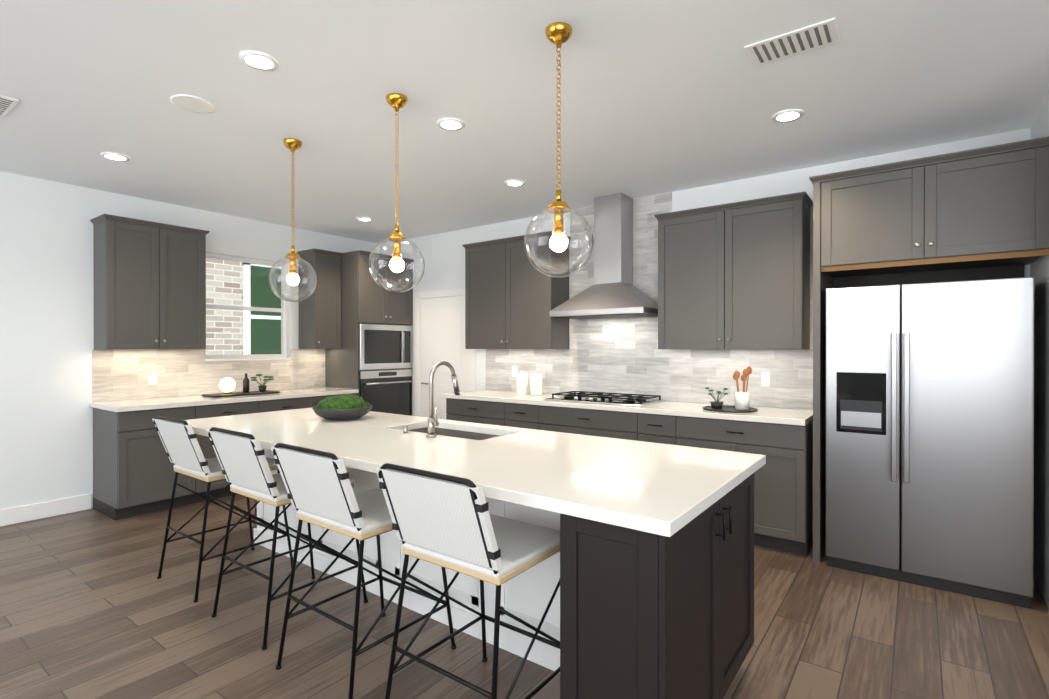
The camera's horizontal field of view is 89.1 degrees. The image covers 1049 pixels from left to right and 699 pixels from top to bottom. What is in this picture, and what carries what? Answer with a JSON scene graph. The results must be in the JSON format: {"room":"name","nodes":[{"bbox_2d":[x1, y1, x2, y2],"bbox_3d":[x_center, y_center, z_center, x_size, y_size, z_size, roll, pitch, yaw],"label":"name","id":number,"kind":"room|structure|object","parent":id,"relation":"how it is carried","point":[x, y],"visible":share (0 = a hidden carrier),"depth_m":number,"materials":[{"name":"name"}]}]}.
{"room":"kitchen","nodes":[
{"label":"kitchen","id":0,"kind":"room"},
{"bbox_2d":[0,171,379,509],"bbox_3d":[-4.609,-0.004,3.504,0.150,2.750,9.200,0,0,36],"label":"wall","id":1,"kind":"structure","parent":0,"point":[46,322],"depth_m":4.40,"materials":[{"name":"white paint"}]},
{"bbox_2d":[0,494,91,526],"bbox_3d":[-5.495,1.310,2.166,0.015,0.130,5.990,0,0,36],"label":"baseboard","id":2,"kind":"structure","parent":1,"relation":"attached to","point":[24,513],"depth_m":4.33,"materials":[{"name":"white wood"}]},
{"bbox_2d":[90,214,209,348],"bbox_3d":[-3.341,-0.558,4.794,0.358,1.110,0.809,0,0,36],"label":"upper cabinet","id":3,"kind":"object","parent":1,"relation":"attached to","point":[149,277],"visible":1,"depth_m":4.64,"materials":[{"name":"grey wood"}]},
{"bbox_2d":[92,349,324,401],"bbox_3d":[-3.052,0.221,5.487,0.008,0.453,2.240,0,0,36],"label":"backsplash","id":4,"kind":"structure","parent":1,"relation":"attached to","point":[120,374],"depth_m":5.16,"materials":[{"name":"tile"}]},
{"bbox_2d":[149,372,156,384],"bbox_3d":[-3.443,0.266,4.944,0.006,0.114,0.070,0,0,36],"label":"electrical outlet","id":5,"kind":"object","parent":4,"relation":"attached to","point":[152,377],"visible":1,"depth_m":4.94,"materials":[{"name":"white plastic"}]},
{"bbox_2d":[205,253,290,360],"bbox_3d":[-2.962,-0.431,5.705,0.132,1.090,0.900,0,0,36],"label":"window","id":6,"kind":"structure","parent":1,"relation":"in","point":[283,344],"depth_m":5.80,"materials":[{"name":"white"}]},
{"bbox_2d":[297,248,341,348],"bbox_3d":[-2.354,-0.562,6.134,0.358,1.110,0.357,0,0,36],"label":"upper cabinet","id":7,"kind":"object","parent":1,"relation":"attached to","point":[320,317],"visible":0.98,"depth_m":6.04,"materials":[{"name":"grey wood"}]},
{"bbox_2d":[0,494,1048,698],"bbox_3d":[-0.261,1.405,0.307,10.950,0.050,9.200,0,0,36],"label":"floor","id":8,"kind":"structure","parent":0,"point":[92,606],"depth_m":2.58,"materials":[{"name":"brown wood"}]},
{"bbox_2d":[152,415,292,602],"bbox_3d":[-1.833,0.880,3.264,0.524,0.986,0.614,0,0,36],"label":"stool","id":9,"kind":"object","parent":8,"relation":"on","point":[184,453],"visible":0.79,"depth_m":3.09,"materials":[{"name":"black metal"}]},
{"bbox_2d":[90,387,358,520],"bbox_3d":[-2.793,0.908,5.285,0.659,0.915,2.258,0,0,36],"label":"base cabinet","id":10,"kind":"object","parent":8,"relation":"on","point":[133,472],"visible":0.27,"depth_m":4.46,"materials":[{"name":"grey wood"}]},
{"bbox_2d":[202,390,279,397],"bbox_3d":[-2.814,0.440,5.312,0.260,0.018,0.640,0,0,36],"label":"tray","id":11,"kind":"object","parent":10,"relation":"on","point":[215,395],"visible":1,"depth_m":5.23,"materials":[{"name":"black wood"}]},
{"bbox_2d":[219,378,235,393],"bbox_3d":[-2.897,0.353,5.199,0.140,0.155,0.140,0,0,36],"label":"globe lamp","id":12,"kind":"object","parent":11,"relation":"on","point":[226,385],"visible":1,"depth_m":5.16,"materials":[{"name":"white glass"}]},
{"bbox_2d":[243,373,249,391],"bbox_3d":[-2.800,0.335,5.364,0.060,0.190,0.060,0,0,36],"label":"soap bottle","id":13,"kind":"object","parent":11,"relation":"on","point":[246,384],"visible":1,"depth_m":5.35,"materials":[{"name":"black glass"}]},
{"bbox_2d":[251,374,273,391],"bbox_3d":[-2.687,0.341,5.467,0.155,0.179,0.250,0,0,36],"label":"plant","id":14,"kind":"object","parent":11,"relation":"on","point":[262,388],"visible":1,"depth_m":5.44,"materials":[{"name":"green plant"}]},
{"bbox_2d":[207,427,367,649],"bbox_3d":[-1.238,0.881,2.807,0.524,0.986,0.614,0,0,36],"label":"stool","id":15,"kind":"object","parent":8,"relation":"on","point":[246,471],"visible":0.79,"depth_m":2.62,"materials":[{"name":"white fabric"}]},
{"bbox_2d":[271,443,455,698],"bbox_3d":[-0.702,0.882,2.363,0.524,0.986,0.614,0,0,36],"label":"stool","id":16,"kind":"object","parent":8,"relation":"on","point":[319,489],"visible":0.92,"depth_m":2.18,"materials":[{"name":"white fabric"}]},
{"bbox_2d":[325,250,413,415],"bbox_3d":[-1.865,0.122,6.505,0.709,2.480,0.804,0,0,36],"label":"tall cabinet","id":17,"kind":"object","parent":8,"relation":"on","point":[371,359],"visible":0.65,"depth_m":6.23,"materials":[{"name":"grey wood"}]},
{"bbox_2d":[375,463,559,698],"bbox_3d":[-0.148,0.884,1.968,0.524,0.986,0.614,0,0,36],"label":"stool","id":18,"kind":"object","parent":8,"relation":"on","point":[450,522],"visible":0.88,"depth_m":1.79,"materials":[{"name":"black metal"}]},
{"bbox_2d":[202,435,765,698],"bbox_3d":[-0.589,0.935,2.851,3.262,0.876,1.040,0,0,36],"label":"kitchen island","id":19,"kind":"object","parent":8,"relation":"on","point":[650,564],"depth_m":1.77,"materials":[{"name":"black"}]},
{"bbox_2d":[185,411,736,538],"bbox_3d":[-0.740,0.478,2.659,3.284,0.040,0.655,0,0,36],"label":"island countertop","id":20,"kind":"structure","parent":19,"relation":"on","point":[647,498],"depth_m":2.06,"materials":[{"name":"white stone"}]},
{"bbox_2d":[403,426,407,432],"bbox_3d":[-0.651,0.439,2.920,0.028,0.035,0.028,0,0,36],"label":"switch","id":21,"kind":"object","parent":20,"relation":"on","point":[405,429],"visible":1,"depth_m":2.91,"materials":[{"name":"silver metal"}]},
{"bbox_2d":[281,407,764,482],"bbox_3d":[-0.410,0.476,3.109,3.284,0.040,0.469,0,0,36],"label":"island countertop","id":22,"kind":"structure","parent":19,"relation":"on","point":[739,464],"depth_m":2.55,"materials":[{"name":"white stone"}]},
{"bbox_2d":[312,394,372,419],"bbox_3d":[-1.195,0.373,3.513,0.380,0.164,0.380,0,0,36],"label":"moss bowl","id":23,"kind":"object","parent":22,"relation":"on","point":[345,407],"visible":1,"depth_m":3.40,"materials":[{"name":"black"}]},
{"bbox_2d":[426,361,459,436],"bbox_3d":[-0.424,0.259,2.866,0.084,0.396,0.240,0,0,36],"label":"faucet","id":24,"kind":"object","parent":22,"relation":"on","point":[433,422],"visible":1,"depth_m":2.79,"materials":[{"name":"silver metal"}]},
{"bbox_2d":[401,423,500,438],"bbox_3d":[-0.418,0.593,3.052,0.748,0.216,0.368,0,0,36],"label":"sink","id":25,"kind":"object","parent":22,"relation":"in","point":[464,432],"depth_m":3.19,"materials":[{"name":"silver metal"}]},
{"bbox_2d":[443,390,812,555],"bbox_3d":[0.692,0.910,4.703,3.290,0.915,0.679,0,0,36],"label":"base cabinet","id":26,"kind":"object","parent":8,"relation":"on","point":[781,439],"visible":0.4,"depth_m":3.85,"materials":[{"name":"grey wood"}]},
{"bbox_2d":[516,373,528,394],"bbox_3d":[-0.020,0.346,5.379,0.124,0.207,0.124,0,0,36],"label":"canister","id":27,"kind":"object","parent":26,"relation":"on","point":[522,383],"visible":1,"depth_m":5.33,"materials":[{"name":"white ceramic"}]},
{"bbox_2d":[530,374,542,394],"bbox_3d":[0.117,0.346,5.278,0.124,0.207,0.124,0,0,36],"label":"canister","id":28,"kind":"object","parent":26,"relation":"on","point":[536,384],"visible":1,"depth_m":5.22,"materials":[{"name":"white ceramic"}]},
{"bbox_2d":[544,391,663,405],"bbox_3d":[0.696,0.426,4.716,0.920,0.050,0.520,0,0,36],"label":"cooktop","id":29,"kind":"object","parent":26,"relation":"in","point":[610,398],"visible":1,"depth_m":4.62,"materials":[{"name":"silver metal"}]},
{"bbox_2d":[703,405,757,412],"bbox_3d":[1.546,0.447,4.015,0.390,0.012,0.390,0,0,36],"label":"tray","id":30,"kind":"object","parent":26,"relation":"on","point":[729,408],"visible":0.77,"depth_m":3.96,"materials":[{"name":"black"}]},
{"bbox_2d":[705,387,727,408],"bbox_3d":[1.464,0.368,4.055,0.170,0.158,0.193,0,0,36],"label":"plant","id":31,"kind":"object","parent":30,"relation":"on","point":[717,404],"visible":1,"depth_m":4.02,"materials":[{"name":"green plant"}]},
{"bbox_2d":[733,366,751,409],"bbox_3d":[1.629,0.286,3.996,0.136,0.321,0.114,0,0,36],"label":"utensil crock","id":32,"kind":"object","parent":30,"relation":"on","point":[741,400],"visible":1,"depth_m":3.96,"materials":[{"name":"white ceramic"}]},
{"bbox_2d":[813,182,1023,562],"bbox_3d":[2.490,0.151,3.387,1.075,2.440,0.668,0,0,36],"label":"panel","id":33,"kind":"object","parent":8,"relation":"on","point":[823,282],"visible":0.57,"depth_m":3.44,"materials":[{"name":"grey wood"}]},
{"bbox_2d":[825,277,1033,608],"bbox_3d":[2.471,0.491,3.332,0.960,1.760,0.725,0,0,36],"label":"fridge","id":34,"kind":"object","parent":8,"relation":"on","point":[930,435],"visible":1,"depth_m":3.04,"materials":[{"name":"silver metal"}]},
{"bbox_2d":[0,0,1048,243],"bbox_3d":[-0.261,-1.395,0.298,10.950,0.050,9.200,0,0,36],"label":"ceiling","id":35,"kind":"structure","parent":0,"point":[660,96],"depth_m":2.90,"materials":[{"name":"white paint"}]},
{"bbox_2d":[0,95,18,116],"bbox_3d":[-2.987,-1.372,2.963,0.360,0.010,0.200,0,0,36],"label":"ceiling vent","id":36,"kind":"object","parent":35,"relation":"in","point":[7,104],"visible":0.98,"depth_m":2.98,"materials":[{"name":"white metal"}]},
{"bbox_2d":[100,152,129,160],"bbox_3d":[-2.922,-1.375,3.810,0.170,0.008,0.170,0,0,36],"label":"recessed light","id":37,"kind":"object","parent":35,"relation":"in","point":[114,156],"visible":0.94,"depth_m":3.79,"materials":[{"name":"white plastic"}]},
{"bbox_2d":[170,94,215,112],"bbox_3d":[-1.853,-1.373,2.986,0.220,0.007,0.220,0,0,36],"label":"ceiling speaker","id":38,"kind":"object","parent":35,"relation":"attached to","point":[193,103],"visible":1,"depth_m":2.97,"materials":[{"name":"white plastic"}]},
{"bbox_2d":[239,51,278,70],"bbox_3d":[-1.263,-1.371,2.539,0.170,0.008,0.170,0,0,36],"label":"recessed light","id":39,"kind":"object","parent":35,"relation":"in","point":[260,60],"visible":1,"depth_m":2.53,"materials":[{"name":"white plastic"}]},
{"bbox_2d":[268,138,316,301],"bbox_3d":[-1.536,-0.846,3.536,0.300,1.064,0.300,0,0,36],"label":"pendant light","id":40,"kind":"object","parent":35,"relation":"hanging from","point":[292,144],"visible":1,"depth_m":3.52,"materials":[{"name":"clear glass"}]},
{"bbox_2d":[356,217,372,220],"bbox_3d":[-1.693,-1.381,5.649,0.170,0.008,0.170,0,0,36],"label":"recessed light","id":41,"kind":"object","parent":35,"relation":"in","point":[364,218],"visible":0.98,"depth_m":5.63,"materials":[{"name":"white"}]},
{"bbox_2d":[369,93,424,292],"bbox_3d":[-0.698,-0.845,2.919,0.300,1.064,0.300,0,0,36],"label":"pendant light","id":42,"kind":"object","parent":35,"relation":"hanging from","point":[397,101],"visible":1,"depth_m":2.90,"materials":[{"name":"clear glass"}]},
{"bbox_2d":[437,118,464,130],"bbox_3d":[-0.449,-1.373,3.256,0.170,0.008,0.170,0,0,36],"label":"recessed light","id":43,"kind":"object","parent":35,"relation":"in","point":[452,124],"visible":0.96,"depth_m":3.25,"materials":[{"name":"white plastic"}]},
{"bbox_2d":[504,179,524,185],"bbox_3d":[-0.082,-1.377,4.413,0.170,0.008,0.170,0,0,36],"label":"recessed light","id":44,"kind":"object","parent":35,"relation":"in","point":[514,182],"visible":0.9,"depth_m":4.39,"materials":[{"name":"white plastic"}]},
{"bbox_2d":[524,22,593,277],"bbox_3d":[0.147,-0.843,2.297,0.300,1.064,0.300,0,0,36],"label":"pendant light","id":45,"kind":"object","parent":35,"relation":"hanging from","point":[558,34],"visible":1,"depth_m":2.28,"materials":[{"name":"clear glass"}]},
{"bbox_2d":[772,109,803,122],"bbox_3d":[1.550,-1.373,3.138,0.170,0.008,0.170,0,0,36],"label":"recessed light","id":46,"kind":"object","parent":35,"relation":"in","point":[789,115],"visible":0.96,"depth_m":3.12,"materials":[{"name":"white plastic"}]},
{"bbox_2d":[744,18,840,65],"bbox_3d":[1.199,-1.370,2.391,0.360,0.010,0.200,0,0,36],"label":"ceiling vent","id":47,"kind":"object","parent":35,"relation":"in","point":[813,36],"visible":1,"depth_m":2.37,"materials":[{"name":"white metal"}]},
{"bbox_2d":[380,128,1029,415],"bbox_3d":[2.482,-0.005,3.902,10.800,2.750,0.150,0,0,36],"label":"wall","id":48,"kind":"structure","parent":0,"point":[443,254],"depth_m":4.59,"materials":[{"name":"white paint"}]},
{"bbox_2d":[415,288,475,416],"bbox_3d":[-0.951,0.327,6.325,0.990,2.070,0.020,0,0,36],"label":"door frame","id":49,"kind":"structure","parent":48,"relation":"attached to","point":[419,296],"depth_m":6.56,"materials":[{"name":"white wood"}]},
{"bbox_2d":[421,296,469,418],"bbox_3d":[-0.966,0.367,6.304,0.814,1.974,0.067,0,0,36],"label":"pantry door","id":50,"kind":"structure","parent":48,"relation":"in","point":[442,328],"depth_m":6.33,"materials":[{"name":"white wood"}]},
{"bbox_2d":[462,231,570,348],"bbox_3d":[-0.102,-0.560,5.485,1.144,1.110,0.358,0,0,36],"label":"upper cabinet","id":51,"kind":"object","parent":48,"relation":"attached to","point":[514,297],"visible":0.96,"depth_m":5.30,"materials":[{"name":"grey wood"}]},
{"bbox_2d":[550,193,657,318],"bbox_3d":[0.742,-0.837,4.775,0.910,1.088,0.500,0,0,36],"label":"range hood","id":52,"kind":"object","parent":48,"relation":"attached to","point":[613,291],"visible":0.85,"depth_m":4.74,"materials":[{"name":"silver metal"}]},
{"bbox_2d":[486,192,812,408],"bbox_3d":[0.913,-0.467,4.958,3.340,1.833,0.008,0,0,36],"label":"backsplash","id":53,"kind":"structure","parent":48,"relation":"attached to","point":[618,355],"depth_m":4.83,"materials":[{"name":"tile"}]},
{"bbox_2d":[512,366,516,376],"bbox_3d":[-0.106,0.234,5.701,0.070,0.114,0.006,0,0,36],"label":"electrical outlet","id":54,"kind":"object","parent":53,"relation":"attached to","point":[514,371],"visible":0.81,"depth_m":5.70,"materials":[{"name":"white plastic"}]},
{"bbox_2d":[761,372,769,386],"bbox_3d":[1.908,0.239,4.219,0.070,0.114,0.006,0,0,36],"label":"electrical outlet","id":55,"kind":"object","parent":53,"relation":"attached to","point":[765,379],"visible":1,"depth_m":4.22,"materials":[{"name":"white plastic"}]},
{"bbox_2d":[654,191,812,348],"bbox_3d":[1.624,-0.556,4.215,1.119,1.110,0.358,0,0,36],"label":"upper cabinet","id":56,"kind":"object","parent":48,"relation":"attached to","point":[735,275],"visible":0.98,"depth_m":4.04,"materials":[{"name":"grey wood"}]},
{"bbox_2d":[821,146,1048,277],"bbox_3d":[2.509,-0.784,3.352,1.059,0.570,0.696,0,0,36],"label":"upper cabinet","id":57,"kind":"object","parent":48,"relation":"attached to","point":[986,211],"visible":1,"depth_m":3.07,"materials":[{"name":"grey wood"}]},
{"bbox_2d":[809,136,1048,183],"bbox_3d":[2.485,-1.089,3.373,1.123,0.040,0.690,0,0,36],"label":"crown molding","id":58,"kind":"structure","parent":57,"relation":"attached to","point":[980,152],"depth_m":3.05,"materials":[{"name":"grey"}]},
{"bbox_2d":[1030,93,1048,607],"bbox_3d":[2.807,-0.002,2.732,0.150,2.750,1.350,0,0,36],"label":"wall","id":59,"kind":"structure","parent":0,"point":[1039,266],"depth_m":3.00,"materials":[{"name":"white paint"}]},
{"label":"outside","id":60,"kind":"structure","parent":0,"visible":0},
{"bbox_2d":[206,258,280,354],"bbox_3d":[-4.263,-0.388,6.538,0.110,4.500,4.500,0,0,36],"label":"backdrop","id":61,"kind":"structure","parent":60,"point":[256,299],"depth_m":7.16,"materials":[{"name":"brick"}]}
]}

